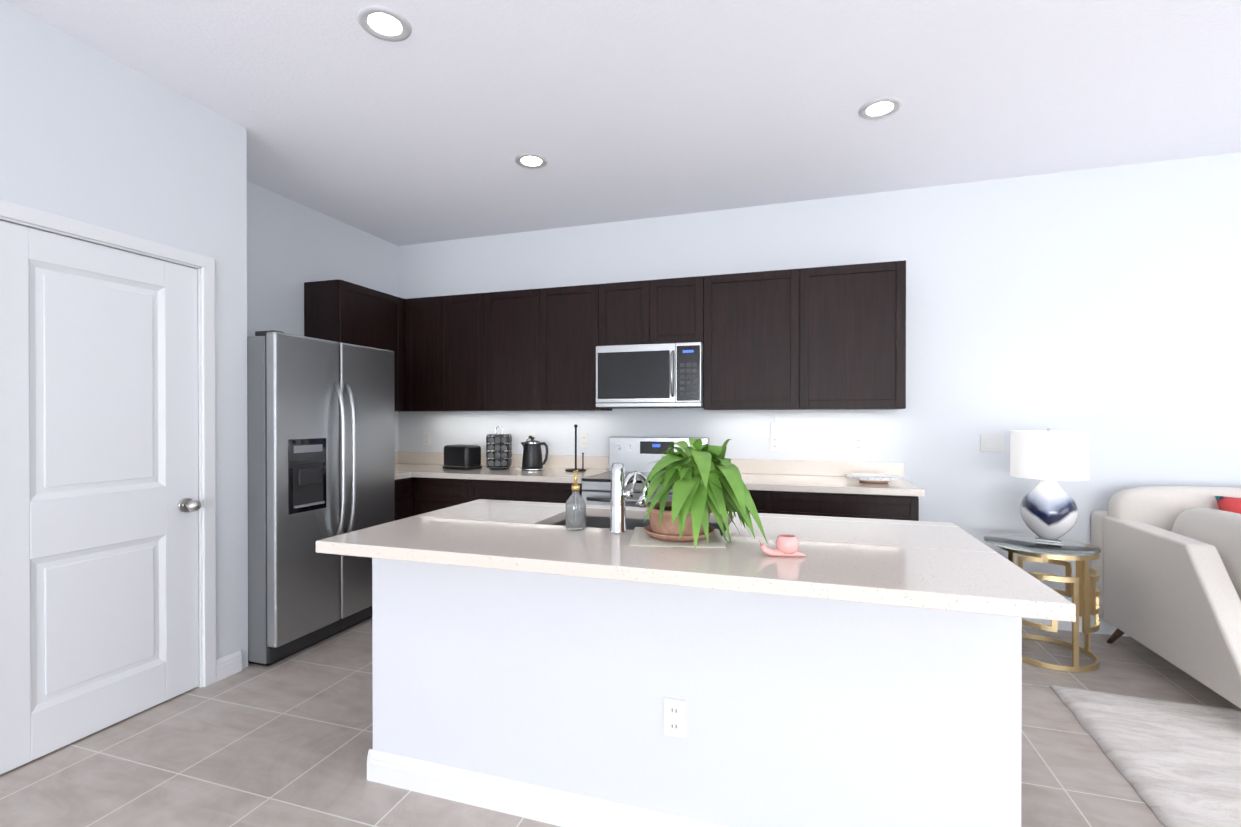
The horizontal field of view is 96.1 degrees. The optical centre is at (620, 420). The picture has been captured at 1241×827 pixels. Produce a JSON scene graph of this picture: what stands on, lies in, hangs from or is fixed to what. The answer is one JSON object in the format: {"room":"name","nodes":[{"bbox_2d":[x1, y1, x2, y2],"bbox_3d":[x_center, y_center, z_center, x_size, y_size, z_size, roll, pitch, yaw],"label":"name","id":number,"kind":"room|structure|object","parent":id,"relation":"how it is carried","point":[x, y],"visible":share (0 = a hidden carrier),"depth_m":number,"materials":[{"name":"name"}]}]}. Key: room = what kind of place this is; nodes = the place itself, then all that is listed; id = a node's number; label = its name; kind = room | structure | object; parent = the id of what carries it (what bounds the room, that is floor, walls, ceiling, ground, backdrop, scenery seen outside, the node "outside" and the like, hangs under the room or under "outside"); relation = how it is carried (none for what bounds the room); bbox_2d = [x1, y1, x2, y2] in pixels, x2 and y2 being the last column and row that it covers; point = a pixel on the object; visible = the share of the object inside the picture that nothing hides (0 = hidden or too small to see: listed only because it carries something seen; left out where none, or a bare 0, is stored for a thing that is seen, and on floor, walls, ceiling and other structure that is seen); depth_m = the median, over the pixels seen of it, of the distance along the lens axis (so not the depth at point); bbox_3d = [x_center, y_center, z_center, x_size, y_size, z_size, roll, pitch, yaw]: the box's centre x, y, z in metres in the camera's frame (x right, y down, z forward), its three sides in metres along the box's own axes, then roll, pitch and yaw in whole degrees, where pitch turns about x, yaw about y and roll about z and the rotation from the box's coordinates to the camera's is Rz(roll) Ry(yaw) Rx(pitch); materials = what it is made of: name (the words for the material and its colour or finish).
{"room":"kitchen","nodes":[
{"label":"kitchen","id":0,"kind":"room"},
{"bbox_2d":[0,0,239,659],"bbox_3d":[-3.994,-0.091,-3.299,0.100,2.840,13.040,0,0,18],"label":"wall","id":1,"kind":"structure","parent":0,"point":[90,135],"depth_m":2.45,"materials":[{"name":"white paint"}]},
{"bbox_2d":[0,220,200,774],"bbox_3d":[-2.145,0.280,2.339,0.119,2.029,0.775,0,0,18],"label":"pantry door","id":2,"kind":"structure","parent":1,"relation":"in","point":[100,504],"depth_m":2.31,"materials":[{"name":"white paint"}]},
{"bbox_2d":[0,200,215,687],"bbox_3d":[-2.201,0.250,2.356,0.116,2.105,0.910,0,0,18],"label":"door frame","id":3,"kind":"structure","parent":1,"relation":"attached to","point":[13,213],"depth_m":2.72,"materials":[{"name":"white paint"}]},
{"bbox_2d":[238,124,247,668],"bbox_3d":[-2.266,-0.120,3.017,0.606,2.840,0.045,0,0,18],"label":"wall","id":4,"kind":"structure","parent":0,"point":[242,178],"depth_m":2.93,"materials":[{"name":"white paint"}]},
{"bbox_2d":[247,181,397,451],"bbox_3d":[-4.304,-0.096,-2.236,0.120,2.840,15.120,0,0,18],"label":"wall","id":5,"kind":"structure","parent":0,"point":[293,246],"depth_m":3.94,"materials":[{"name":"white paint"}]},
{"bbox_2d":[304,279,403,411],"bbox_3d":[-1.979,-0.535,4.274,0.389,0.914,0.689,0,0,18],"label":"upper cabinet","id":6,"kind":"object","parent":5,"relation":"attached to","point":[336,310],"depth_m":4.08,"materials":[{"name":"brown wood"}]},
{"bbox_2d":[0,618,1240,826],"bbox_3d":[0.062,1.380,-3.544,9.240,0.100,15.240,0,0,18],"label":"floor","id":7,"kind":"structure","parent":0,"point":[286,742],"depth_m":2.15,"materials":[{"name":"tile"}]},
{"bbox_2d":[247,330,394,665],"bbox_3d":[-1.981,0.412,3.432,0.832,1.772,0.908,0,0,18],"label":"refrigerator","id":8,"kind":"object","parent":7,"relation":"on","point":[321,438],"visible":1,"depth_m":3.10,"materials":[{"name":"grey metal"}]},
{"bbox_2d":[395,478,406,520],"bbox_3d":[-1.910,0.858,4.104,0.628,0.872,0.375,0,0,18],"label":"base cabinet","id":9,"kind":"object","parent":7,"relation":"on","point":[400,484],"depth_m":4.06,"materials":[{"name":"brown wood"}]},
{"bbox_2d":[407,477,414,517],"bbox_3d":[-1.757,0.856,4.539,0.658,0.872,0.669,0,0,18],"label":"base cabinet","id":10,"kind":"object","parent":7,"relation":"on","point":[414,496],"depth_m":4.17,"materials":[{"name":"brown wood"}]},
{"bbox_2d":[395,456,414,479],"bbox_3d":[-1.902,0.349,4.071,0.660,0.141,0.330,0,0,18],"label":"countertop","id":11,"kind":"structure","parent":10,"relation":"on","point":[404,465],"depth_m":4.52,"materials":[{"name":"stone"}]},
{"bbox_2d":[395,452,608,483],"bbox_3d":[-1.117,0.348,4.340,1.995,0.141,0.657,0,0,18],"label":"countertop","id":12,"kind":"structure","parent":10,"relation":"on","point":[427,464],"depth_m":4.26,"materials":[{"name":"stone"}]},
{"bbox_2d":[442,445,482,469],"bbox_3d":[-1.260,0.285,4.421,0.290,0.186,0.171,0,0,32],"label":"toaster","id":13,"kind":"object","parent":12,"relation":"on","point":[463,457],"visible":1,"depth_m":4.34,"materials":[{"name":"black plastic"}]},
{"bbox_2d":[486,426,511,468],"bbox_3d":[-0.959,0.210,4.412,0.180,0.335,0.180,0,0,-4],"label":"spice rack","id":14,"kind":"object","parent":12,"relation":"on","point":[499,447],"visible":1,"depth_m":4.33,"materials":[{"name":"black metal"}]},
{"bbox_2d":[521,436,547,470],"bbox_3d":[-0.680,0.250,4.377,0.296,0.256,0.310,0,0,18],"label":"kettle","id":15,"kind":"object","parent":12,"relation":"on","point":[532,459],"visible":1,"depth_m":4.25,"materials":[{"name":"black metal"}]},
{"bbox_2d":[565,424,585,471],"bbox_3d":[-0.339,0.203,4.232,0.160,0.352,0.160,0,0,18],"label":"paper towel holder","id":16,"kind":"object","parent":12,"relation":"on","point":[576,468],"visible":0.96,"depth_m":4.22,"materials":[{"name":"black metal"}]},
{"bbox_2d":[415,477,474,514],"bbox_3d":[-1.191,0.857,4.381,0.516,0.872,0.628,0,0,18],"label":"base cabinet","id":17,"kind":"object","parent":7,"relation":"on","point":[431,494],"depth_m":4.10,"materials":[{"name":"brown wood"}]},
{"bbox_2d":[475,480,582,502],"bbox_3d":[-0.581,0.858,4.189,0.878,0.872,0.628,0,0,18],"label":"base cabinet","id":18,"kind":"object","parent":7,"relation":"on","point":[549,492],"depth_m":3.89,"materials":[{"name":"brown wood"}]},
{"bbox_2d":[581,436,708,506],"bbox_3d":[0.187,0.710,3.882,0.760,1.172,0.700,0,0,18],"label":"range","id":19,"kind":"object","parent":7,"relation":"on","point":[633,454],"visible":0.29,"depth_m":4.13,"materials":[{"name":"grey metal"}]},
{"bbox_2d":[316,499,1075,826],"bbox_3d":[0.140,0.847,1.980,2.067,0.914,0.987,0,0,18],"label":"kitchen island","id":20,"kind":"object","parent":7,"relation":"on","point":[537,661],"visible":0.92,"depth_m":1.68,"materials":[{"name":"white paint"}]},
{"bbox_2d":[663,697,685,738],"bbox_3d":[0.163,0.901,1.691,0.070,0.115,0.009,0,0,18],"label":"outlet","id":21,"kind":"object","parent":20,"relation":"attached to","point":[674,717],"visible":1,"depth_m":1.69,"materials":[{"name":"white plastic"}]},
{"bbox_2d":[316,499,1075,621],"bbox_3d":[0.140,0.410,1.978,2.067,0.039,0.987,0,0,18],"label":"island countertop","id":22,"kind":"structure","parent":20,"relation":"on","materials":[{"name":"stone"}]},
{"bbox_2d":[565,470,585,529],"bbox_3d":[-0.163,0.284,2.009,0.074,0.210,0.084,0,0,18],"label":"soap dispenser","id":23,"kind":"object","parent":22,"relation":"on","point":[575,512],"visible":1,"depth_m":1.99,"materials":[{"name":"clear glass"}]},
{"bbox_2d":[609,463,648,533],"bbox_3d":[0.030,0.268,1.994,0.113,0.243,0.159,0,0,18],"label":"faucet","id":24,"kind":"object","parent":22,"relation":"on","point":[620,482],"visible":0.92,"depth_m":1.94,"materials":[{"name":"silver metal"}]},
{"bbox_2d":[554,516,728,534],"bbox_3d":[0.070,0.535,2.209,0.734,0.210,0.439,0,0,18],"label":"sink","id":25,"kind":"object","parent":22,"relation":"in","point":[632,522],"depth_m":2.44,"materials":[{"name":"silver metal"}]},
{"bbox_2d":[629,527,726,548],"bbox_3d":[0.189,0.388,1.869,0.303,0.004,0.303,0,0,6],"label":"cloth","id":26,"kind":"object","parent":22,"relation":"on","point":[641,537],"visible":0.54,"depth_m":1.78,"materials":[{"name":"white fabric"}]},
{"bbox_2d":[639,438,767,548],"bbox_3d":[0.281,0.219,1.854,0.410,0.329,0.512,0,0,18],"label":"plant","id":27,"kind":"object","parent":26,"relation":"on","point":[705,480],"visible":1,"depth_m":1.78,"materials":[{"name":"green plant"}]},
{"bbox_2d":[758,534,805,556],"bbox_3d":[0.467,0.362,1.616,0.132,0.062,0.066,0,0,18],"label":"figurine","id":28,"kind":"object","parent":22,"relation":"on","point":[787,545],"visible":1,"depth_m":1.60,"materials":[{"name":"pink ceramic"}]},
{"bbox_2d":[725,490,782,513],"bbox_3d":[0.819,0.860,3.747,0.517,0.872,0.628,0,0,18],"label":"base cabinet","id":29,"kind":"object","parent":7,"relation":"on","point":[771,502],"depth_m":3.39,"materials":[{"name":"brown wood"}]},
{"bbox_2d":[783,491,918,520],"bbox_3d":[1.394,0.860,3.566,0.803,0.872,0.628,0,0,18],"label":"base cabinet","id":30,"kind":"object","parent":7,"relation":"on","point":[892,507],"depth_m":3.25,"materials":[{"name":"brown wood"}]},
{"bbox_2d":[731,459,924,496],"bbox_3d":[1.183,0.351,3.620,1.289,0.141,0.647,0,0,18],"label":"countertop","id":31,"kind":"structure","parent":30,"relation":"on","point":[800,476],"depth_m":3.73,"materials":[{"name":"stone"}]},
{"bbox_2d":[846,473,901,482],"bbox_3d":[1.581,0.361,3.490,0.324,0.042,0.324,0,0,18],"label":"plate","id":32,"kind":"object","parent":31,"relation":"on","point":[873,477],"visible":1,"depth_m":3.41,"materials":[{"name":"white ceramic"}]},
{"bbox_2d":[983,533,1100,671],"bbox_3d":[2.339,0.989,3.118,0.524,0.616,0.524,0,0,18],"label":"side table","id":33,"kind":"object","parent":7,"relation":"on","point":[1082,590],"visible":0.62,"depth_m":2.96,"materials":[{"name":"gold metal"}]},
{"bbox_2d":[1010,428,1089,545],"bbox_3d":[2.388,0.360,3.115,0.352,0.640,0.352,0,0,37],"label":"table lamp","id":34,"kind":"object","parent":33,"relation":"on","point":[1048,458],"visible":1,"depth_m":3.01,"materials":[{"name":"white fabric"}]},
{"bbox_2d":[1049,685,1240,826],"bbox_3d":[2.675,1.294,0.766,2.461,0.029,3.311,0,0,21],"label":"rug","id":35,"kind":"object","parent":7,"relation":"on","point":[1176,764],"visible":1,"depth_m":2.17,"materials":[{"name":"white fur"}]},
{"bbox_2d":[1091,486,1240,708],"bbox_3d":[3.712,0.836,2.486,2.170,0.944,1.273,0,0,18],"label":"sofa","id":36,"kind":"object","parent":7,"relation":"on","point":[1167,564],"visible":0.98,"depth_m":2.74,"materials":[{"name":"beige fabric"}]},
{"bbox_2d":[4,0,1240,245],"bbox_3d":[0.062,-1.560,-3.558,9.240,0.100,15.240,0,0,18],"label":"ceiling","id":37,"kind":"structure","parent":0,"point":[438,120],"depth_m":2.63,"materials":[{"name":"white paint"}]},
{"bbox_2d":[357,5,411,41],"bbox_3d":[-0.912,-1.532,2.161,0.196,0.007,0.196,0,0,18],"label":"recessed light","id":38,"kind":"object","parent":37,"relation":"in","point":[384,23],"visible":1,"depth_m":2.15,"materials":[{"name":"white paint"}]},
{"bbox_2d":[515,153,547,168],"bbox_3d":[-0.528,-1.538,3.309,0.196,0.007,0.196,0,0,18],"label":"recessed light","id":39,"kind":"object","parent":37,"relation":"in","point":[531,160],"visible":1,"depth_m":3.30,"materials":[{"name":"white paint"}]},
{"bbox_2d":[858,97,901,119],"bbox_3d":[1.277,-1.535,2.749,0.196,0.007,0.196,0,0,18],"label":"recessed light","id":40,"kind":"object","parent":37,"relation":"in","point":[880,108],"visible":1,"depth_m":2.74,"materials":[{"name":"white paint"}]},
{"bbox_2d":[398,152,1240,615],"bbox_3d":[2.338,-0.123,3.658,9.240,2.840,0.120,0,0,18],"label":"wall","id":41,"kind":"structure","parent":0,"point":[1102,306],"depth_m":3.58,"materials":[{"name":"white paint"}]},
{"bbox_2d":[423,432,429,444],"bbox_3d":[-1.687,0.156,4.862,0.070,0.115,0.009,0,0,18],"label":"electrical outlet","id":42,"kind":"object","parent":41,"relation":"attached to","point":[426,438],"visible":1,"depth_m":4.86,"materials":[{"name":"white plastic"}]},
{"bbox_2d":[404,295,451,411],"bbox_3d":[-1.525,-0.537,4.603,0.453,0.914,0.394,0,0,18],"label":"upper cabinet","id":43,"kind":"object","parent":41,"relation":"attached to","point":[427,320],"depth_m":4.48,"materials":[{"name":"brown wood"}]},
{"bbox_2d":[452,292,491,410],"bbox_3d":[-1.177,-0.537,4.530,0.481,0.914,0.323,0,0,18],"label":"upper cabinet","id":44,"kind":"object","parent":41,"relation":"attached to","point":[471,313],"depth_m":4.36,"materials":[{"name":"brown wood"}]},
{"bbox_2d":[492,288,547,410],"bbox_3d":[-0.780,-0.536,4.405,0.581,0.914,0.323,0,0,18],"label":"upper cabinet","id":45,"kind":"object","parent":41,"relation":"attached to","point":[519,317],"depth_m":4.24,"materials":[{"name":"brown wood"}]},
{"bbox_2d":[527,433,534,440],"bbox_3d":[-0.729,0.157,4.559,0.070,0.115,0.009,0,0,18],"label":"electrical outlet","id":46,"kind":"object","parent":41,"relation":"attached to","point":[531,434],"visible":0.33,"depth_m":4.56,"materials":[{"name":"white plastic"}]},
{"bbox_2d":[548,284,611,410],"bbox_3d":[-0.362,-0.535,4.273,0.523,0.914,0.323,0,0,18],"label":"upper cabinet","id":47,"kind":"object","parent":41,"relation":"attached to","point":[573,311],"depth_m":4.11,"materials":[{"name":"brown wood"}]},
{"bbox_2d":[580,433,587,447],"bbox_3d":[-0.290,0.158,4.421,0.070,0.115,0.009,0,0,18],"label":"electrical outlet","id":48,"kind":"object","parent":41,"relation":"attached to","point":[583,440],"visible":1,"depth_m":4.42,"materials":[{"name":"white plastic"}]},
{"bbox_2d":[600,279,659,345],"bbox_3d":[0.097,-0.765,4.127,0.438,0.454,0.323,0,0,18],"label":"upper cabinet","id":49,"kind":"object","parent":41,"relation":"attached to","point":[629,311],"depth_m":3.97,"materials":[{"name":"brown wood"}]},
{"bbox_2d":[596,342,703,408],"bbox_3d":[0.233,-0.312,4.021,0.754,0.438,0.447,0,0,18],"label":"microwave","id":50,"kind":"object","parent":49,"relation":"attached to","point":[666,375],"visible":1,"depth_m":3.85,"materials":[{"name":"grey metal"}]},
{"bbox_2d":[660,276,703,343],"bbox_3d":[0.406,-0.764,4.030,0.437,0.454,0.323,0,0,18],"label":"upper cabinet","id":51,"kind":"object","parent":41,"relation":"attached to","point":[681,299],"depth_m":3.86,"materials":[{"name":"brown wood"}]},
{"bbox_2d":[704,268,811,409],"bbox_3d":[0.940,-0.533,3.862,0.682,0.914,0.323,0,0,18],"label":"upper cabinet","id":52,"kind":"object","parent":41,"relation":"attached to","point":[758,325],"depth_m":3.71,"materials":[{"name":"brown wood"}]},
{"bbox_2d":[770,435,779,450],"bbox_3d":[1.102,0.160,3.981,0.070,0.115,0.009,0,0,18],"label":"electrical outlet","id":53,"kind":"object","parent":41,"relation":"attached to","point":[774,444],"visible":0.79,"depth_m":3.98,"materials":[{"name":"white plastic"}]},
{"bbox_2d":[771,410,778,438],"bbox_3d":[1.097,0.027,3.963,0.050,0.207,0.037,0,0,18],"label":"module","id":54,"kind":"object","parent":53,"relation":"attached to","point":[774,430],"visible":1,"depth_m":3.95,"materials":[{"name":"white plastic"}]},
{"bbox_2d":[853,436,863,452],"bbox_3d":[1.627,0.161,3.816,0.070,0.115,0.009,0,0,18],"label":"electrical outlet","id":55,"kind":"object","parent":41,"relation":"attached to","point":[858,444],"visible":1,"depth_m":3.81,"materials":[{"name":"white plastic"}]},
{"bbox_2d":[812,260,905,409],"bbox_3d":[1.481,-0.533,3.691,0.681,0.914,0.323,0,0,18],"label":"upper cabinet","id":56,"kind":"object","parent":41,"relation":"attached to","point":[825,338],"depth_m":3.52,"materials":[{"name":"brown wood"}]},
{"bbox_2d":[981,434,1002,451],"bbox_3d":[2.380,0.142,3.578,0.125,0.115,0.009,0,0,18],"label":"light switch","id":57,"kind":"object","parent":41,"relation":"attached to","point":[991,442],"visible":1,"depth_m":3.58,"materials":[{"name":"white plastic"}]},
{"bbox_2d":[1023,615,1129,636],"bbox_3d":[4.250,1.247,2.991,4.901,0.106,0.014,0,0,18],"label":"baseboard","id":58,"kind":"structure","parent":41,"relation":"attached to","point":[1105,627],"depth_m":3.43,"materials":[{"name":"white paint"}]}
]}

